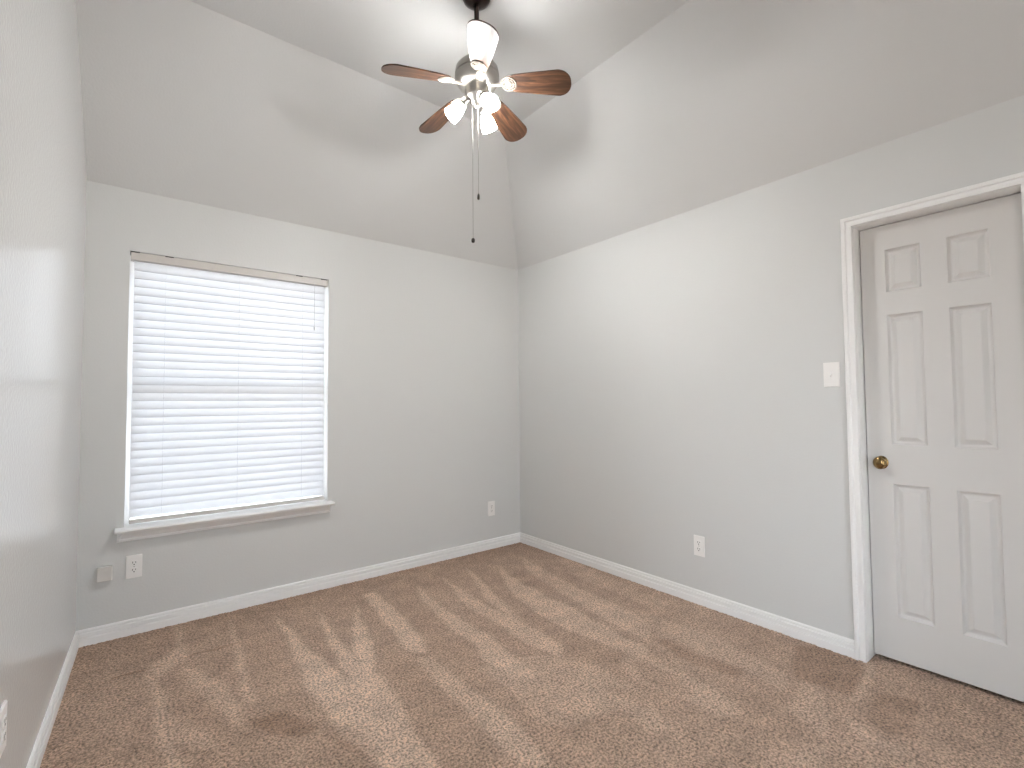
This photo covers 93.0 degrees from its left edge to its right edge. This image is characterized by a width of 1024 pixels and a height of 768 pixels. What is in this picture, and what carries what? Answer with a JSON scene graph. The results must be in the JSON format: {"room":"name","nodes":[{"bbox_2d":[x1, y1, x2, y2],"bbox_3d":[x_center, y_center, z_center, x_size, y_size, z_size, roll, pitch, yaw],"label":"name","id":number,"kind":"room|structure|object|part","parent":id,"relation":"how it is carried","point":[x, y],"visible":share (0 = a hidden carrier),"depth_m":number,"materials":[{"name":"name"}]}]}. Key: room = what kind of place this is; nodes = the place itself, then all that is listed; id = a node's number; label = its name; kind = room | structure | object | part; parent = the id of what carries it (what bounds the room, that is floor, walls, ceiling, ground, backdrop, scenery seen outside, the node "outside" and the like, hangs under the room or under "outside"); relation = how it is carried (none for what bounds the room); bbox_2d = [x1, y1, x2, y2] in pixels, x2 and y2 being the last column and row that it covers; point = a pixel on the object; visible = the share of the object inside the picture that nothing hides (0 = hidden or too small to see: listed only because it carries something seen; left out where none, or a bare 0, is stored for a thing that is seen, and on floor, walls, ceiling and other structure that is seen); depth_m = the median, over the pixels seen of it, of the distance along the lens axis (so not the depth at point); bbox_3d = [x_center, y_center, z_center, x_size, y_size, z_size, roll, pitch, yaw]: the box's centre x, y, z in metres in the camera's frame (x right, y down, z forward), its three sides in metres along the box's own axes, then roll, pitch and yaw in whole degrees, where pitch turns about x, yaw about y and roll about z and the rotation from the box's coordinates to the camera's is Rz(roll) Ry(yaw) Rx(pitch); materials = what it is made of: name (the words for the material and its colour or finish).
{"room":"empty bedroom","nodes":[
{"label":"empty bedroom","id":0,"kind":"room"},
{"bbox_2d":[0,0,86,767],"bbox_3d":[-0.958,-0.350,0.656,0.140,3.307,4.609,1,-3,-36],"label":"wall","id":1,"kind":"structure","parent":0,"point":[43,177],"depth_m":1.61,"materials":[{"name":"white paint"}]},
{"bbox_2d":[0,700,7,757],"bbox_3d":[-1.353,0.918,1.292,0.009,0.122,0.071,1,-3,-36],"label":"wall outlet","id":2,"kind":"object","parent":1,"relation":"attached to","point":[3,710],"visible":1,"depth_m":1.29,"materials":[{"name":"white plastic"}]},
{"bbox_2d":[2,714,6,728],"bbox_3d":[-1.352,0.899,1.295,0.003,0.028,0.034,1,-3,-36],"label":"receptacle","id":3,"kind":"object","parent":2,"relation":"attached to","point":[4,716],"depth_m":1.29,"materials":[{"name":"grey plastic"}]},
{"bbox_2d":[2,729,6,743],"bbox_3d":[-1.351,0.938,1.293,0.003,0.028,0.034,1,-3,-36],"label":"receptacle","id":4,"kind":"object","parent":2,"relation":"attached to","point":[4,731],"depth_m":1.29,"materials":[{"name":"grey plastic"}]},
{"bbox_2d":[26,631,78,767],"bbox_3d":[-0.913,1.240,0.685,0.015,0.095,4.504,1,-3,-36],"label":"baseboard","id":5,"kind":"structure","parent":1,"relation":"attached to","point":[39,748],"depth_m":1.90,"materials":[{"name":"white paint"}]},
{"bbox_2d":[76,181,519,630],"bbox_3d":[-1.254,0.125,3.424,3.650,2.570,0.140,1,-3,-38],"label":"wall","id":6,"kind":"structure","parent":0,"point":[421,349],"depth_m":3.40,"materials":[{"name":"white paint"}]},
{"bbox_2d":[97,565,112,582],"bbox_3d":[-2.150,1.002,2.565,0.063,0.072,0.036,1,-3,-38],"label":"cable box","id":7,"kind":"object","parent":6,"relation":"attached to","point":[104,573],"visible":1,"depth_m":2.55,"materials":[{"name":"white paint"}]},
{"bbox_2d":[126,554,141,578],"bbox_3d":[-2.062,0.995,2.652,0.071,0.122,0.009,1,-3,-38],"label":"wall outlet","id":8,"kind":"object","parent":6,"relation":"attached to","point":[133,562],"visible":1,"depth_m":2.65,"materials":[{"name":"white plastic"}]},
{"bbox_2d":[130,560,137,565],"bbox_3d":[-2.060,0.976,2.651,0.034,0.028,0.003,1,-3,-38],"label":"receptacle","id":9,"kind":"object","parent":8,"relation":"attached to","point":[132,562],"depth_m":2.65,"materials":[{"name":"grey plastic"}]},
{"bbox_2d":[130,567,137,572],"bbox_3d":[-2.060,1.015,2.649,0.034,0.028,0.003,1,-3,-38],"label":"receptacle","id":10,"kind":"object","parent":8,"relation":"attached to","point":[132,569],"depth_m":2.65,"materials":[{"name":"grey plastic"}]},
{"bbox_2d":[114,255,334,542],"bbox_3d":[-1.710,0.067,3.018,1.146,1.593,0.226,1,-3,-38],"label":"window","id":11,"kind":"structure","parent":6,"relation":"in","point":[129,532],"depth_m":2.79,"materials":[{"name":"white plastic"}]},
{"bbox_3d":[-1.771,-0.343,3.117,1.064,0.750,0.016,1,-3,-38],"label":"sash","id":12,"kind":"part","parent":11,"relation":"part of","materials":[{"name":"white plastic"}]},
{"bbox_3d":[-1.755,0.388,3.077,1.064,0.789,0.016,1,-3,-38],"label":"sash","id":13,"kind":"part","parent":11,"relation":"part of","materials":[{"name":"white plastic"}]},
{"bbox_3d":[-1.692,0.801,2.976,1.146,0.030,0.188,1,-3,-38],"label":"sill","id":14,"kind":"part","parent":11,"relation":"part of","materials":[{"name":"white paint"}]},
{"bbox_2d":[129,251,327,523],"bbox_3d":[-1.703,0.024,3.021,1.072,1.507,0.063,1,-3,-38],"label":"window blind","id":15,"kind":"object","parent":11,"relation":"attached to","point":[227,397],"visible":1,"depth_m":2.97,"materials":[{"name":"white plastic"}]},
{"bbox_3d":[-2.000,0.031,2.793,0.001,1.441,0.033,1,-3,-38],"label":"ladder cord","id":16,"kind":"part","parent":15,"relation":"part of","materials":[{"name":"white fabric"}]},
{"bbox_3d":[-1.700,0.765,2.999,1.044,0.024,0.050,1,-3,-38],"label":"rail","id":17,"kind":"part","parent":15,"relation":"part of","materials":[{"name":"white plastic"}]},
{"bbox_3d":[-1.705,0.037,3.026,0.001,1.441,0.033,1,-3,-38],"label":"ladder cord","id":18,"kind":"part","parent":15,"relation":"part of","materials":[{"name":"white fabric"}]},
{"bbox_3d":[-1.410,0.043,3.258,0.001,1.441,0.033,1,-3,-38],"label":"ladder cord","id":19,"kind":"part","parent":15,"relation":"part of","materials":[{"name":"white fabric"}]},
{"bbox_3d":[-1.339,-0.528,3.299,0.010,0.330,0.010,1,-3,-38],"label":"lift cord","id":20,"kind":"part","parent":15,"relation":"part of","materials":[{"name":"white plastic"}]},
{"bbox_2d":[77,532,519,647],"bbox_3d":[-1.080,1.343,3.409,2.955,0.095,0.015,1,-3,-38],"label":"baseboard","id":21,"kind":"structure","parent":6,"relation":"attached to","point":[94,635],"depth_m":3.06,"materials":[{"name":"white paint"}]},
{"bbox_2d":[488,501,494,515],"bbox_3d":[-0.175,1.060,4.141,0.071,0.122,0.009,1,-3,-38],"label":"wall outlet","id":22,"kind":"object","parent":6,"relation":"attached to","point":[491,504],"visible":1,"depth_m":4.14,"materials":[{"name":"white plastic"}]},
{"bbox_2d":[40,542,1023,767],"bbox_3d":[0.404,1.304,1.736,3.700,0.013,4.520,1,-3,-38],"label":"floor","id":23,"kind":"structure","parent":0,"point":[518,655],"depth_m":2.08,"materials":[{"name":"carpet"}]},
{"bbox_2d":[76,0,1023,269],"bbox_3d":[0.115,-1.570,1.646,3.539,0.862,4.639,1,-3,-38],"label":"ceiling","id":24,"kind":"structure","parent":0,"point":[281,110],"depth_m":2.63,"materials":[{"name":"white paint"}]},
{"bbox_2d":[381,0,570,242],"bbox_3d":[-0.188,-1.249,2.313,0.851,1.199,0.835,1,-3,-38],"label":"ceiling fan","id":25,"kind":"object","parent":24,"relation":"hanging from","point":[476,73],"visible":1,"depth_m":2.25,"materials":[{"name":"brown wood"}]},
{"bbox_3d":[-0.429,-1.392,2.178,0.306,0.006,0.132,-7,17,-26],"label":"blade","id":26,"kind":"part","parent":25,"relation":"part of","materials":[{"name":"brown wood"}]},
{"bbox_3d":[-0.367,-1.380,2.515,0.306,0.006,0.132,-13,6,46],"label":"blade","id":27,"kind":"part","parent":25,"relation":"part of","materials":[{"name":"brown wood"}]},
{"bbox_3d":[-0.274,-1.282,2.295,0.092,0.095,0.084,1,-3,-38],"label":"lamp shade","id":28,"kind":"part","parent":25,"relation":"part of","materials":[{"name":"white glass"}]},
{"bbox_3d":[-0.219,-1.324,2.294,0.067,0.050,0.042,-1,-2,7],"label":"lamp arm","id":29,"kind":"part","parent":25,"relation":"part of","materials":[{"name":"silver metal"}]},
{"bbox_3d":[-0.182,-1.010,2.258,0.002,0.673,0.002,1,-3,-38],"label":"pull chain","id":30,"kind":"part","parent":25,"relation":"part of","materials":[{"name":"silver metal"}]},
{"bbox_3d":[-0.157,-1.114,2.264,0.002,0.465,0.002,1,-3,-38],"label":"pull chain","id":31,"kind":"part","parent":25,"relation":"part of","materials":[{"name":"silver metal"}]},
{"bbox_3d":[-0.127,-1.401,2.015,0.132,0.006,0.306,16,3,-9],"label":"blade","id":32,"kind":"part","parent":25,"relation":"part of","materials":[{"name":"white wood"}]},
{"bbox_3d":[-0.138,-1.322,2.349,0.042,0.051,0.067,-1,-2,15],"label":"lamp arm","id":33,"kind":"part","parent":25,"relation":"part of","materials":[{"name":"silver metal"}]},
{"bbox_3d":[-0.114,-1.299,2.225,0.039,0.055,0.056,1,-3,-38],"label":"light bulb","id":34,"kind":"part","parent":25,"relation":"part of","materials":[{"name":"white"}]},
{"bbox_3d":[-0.121,-1.279,2.399,0.094,0.095,0.080,1,-3,-38],"label":"lamp shade","id":35,"kind":"part","parent":25,"relation":"part of","materials":[{"name":"white glass"}]},
{"bbox_3d":[-0.107,-1.286,2.212,0.075,0.095,0.096,1,-3,-38],"label":"lamp shade","id":36,"kind":"part","parent":25,"relation":"part of","materials":[{"name":"white glass"}]},
{"bbox_3d":[-0.027,-1.381,2.561,0.132,0.006,0.306,-19,-17,25],"label":"blade","id":37,"kind":"part","parent":25,"relation":"part of","materials":[{"name":"brown wood"}]},
{"bbox_3d":[0.121,-1.394,2.252,0.306,0.006,0.132,6,-17,11],"label":"blade","id":38,"kind":"part","parent":25,"relation":"part of","materials":[{"name":"brown wood"}]},
{"bbox_2d":[518,95,1023,639],"bbox_3d":[1.545,0.071,2.616,0.140,2.570,4.600,1,-3,-38],"label":"wall","id":39,"kind":"structure","parent":0,"point":[672,390],"depth_m":2.88,"materials":[{"name":"white paint"}]},
{"bbox_2d":[520,532,854,658],"bbox_3d":[0.857,1.324,3.328,0.015,0.095,2.544,1,-3,-38],"label":"baseboard","id":40,"kind":"structure","parent":39,"relation":"attached to","point":[821,638],"depth_m":2.90,"materials":[{"name":"white paint"}]},
{"bbox_2d":[694,535,704,556],"bbox_3d":[1.146,0.992,2.977,0.009,0.122,0.071,1,-3,-38],"label":"wall outlet","id":41,"kind":"object","parent":39,"relation":"attached to","point":[699,541],"visible":1,"depth_m":2.97,"materials":[{"name":"white plastic"}]},
{"bbox_2d":[823,362,839,386],"bbox_3d":[1.595,-0.047,2.429,0.020,0.122,0.071,1,-3,-38],"label":"light switch","id":42,"kind":"object","parent":39,"relation":"attached to","point":[831,371],"visible":1,"depth_m":2.43,"materials":[{"name":"white plastic"}]},
{"bbox_2d":[840,172,1023,701],"bbox_3d":[1.896,0.243,2.150,0.156,2.136,0.665,1,-3,-38],"label":"door","id":43,"kind":"structure","parent":39,"relation":"in","point":[933,286],"depth_m":2.17,"materials":[{"name":"white paint"}]},
{"bbox_3d":[1.757,0.376,2.320,0.046,0.060,0.052,1,-3,-38],"label":"knob","id":44,"kind":"part","parent":43,"relation":"part of","materials":[{"name":"gold metal"}]}
]}

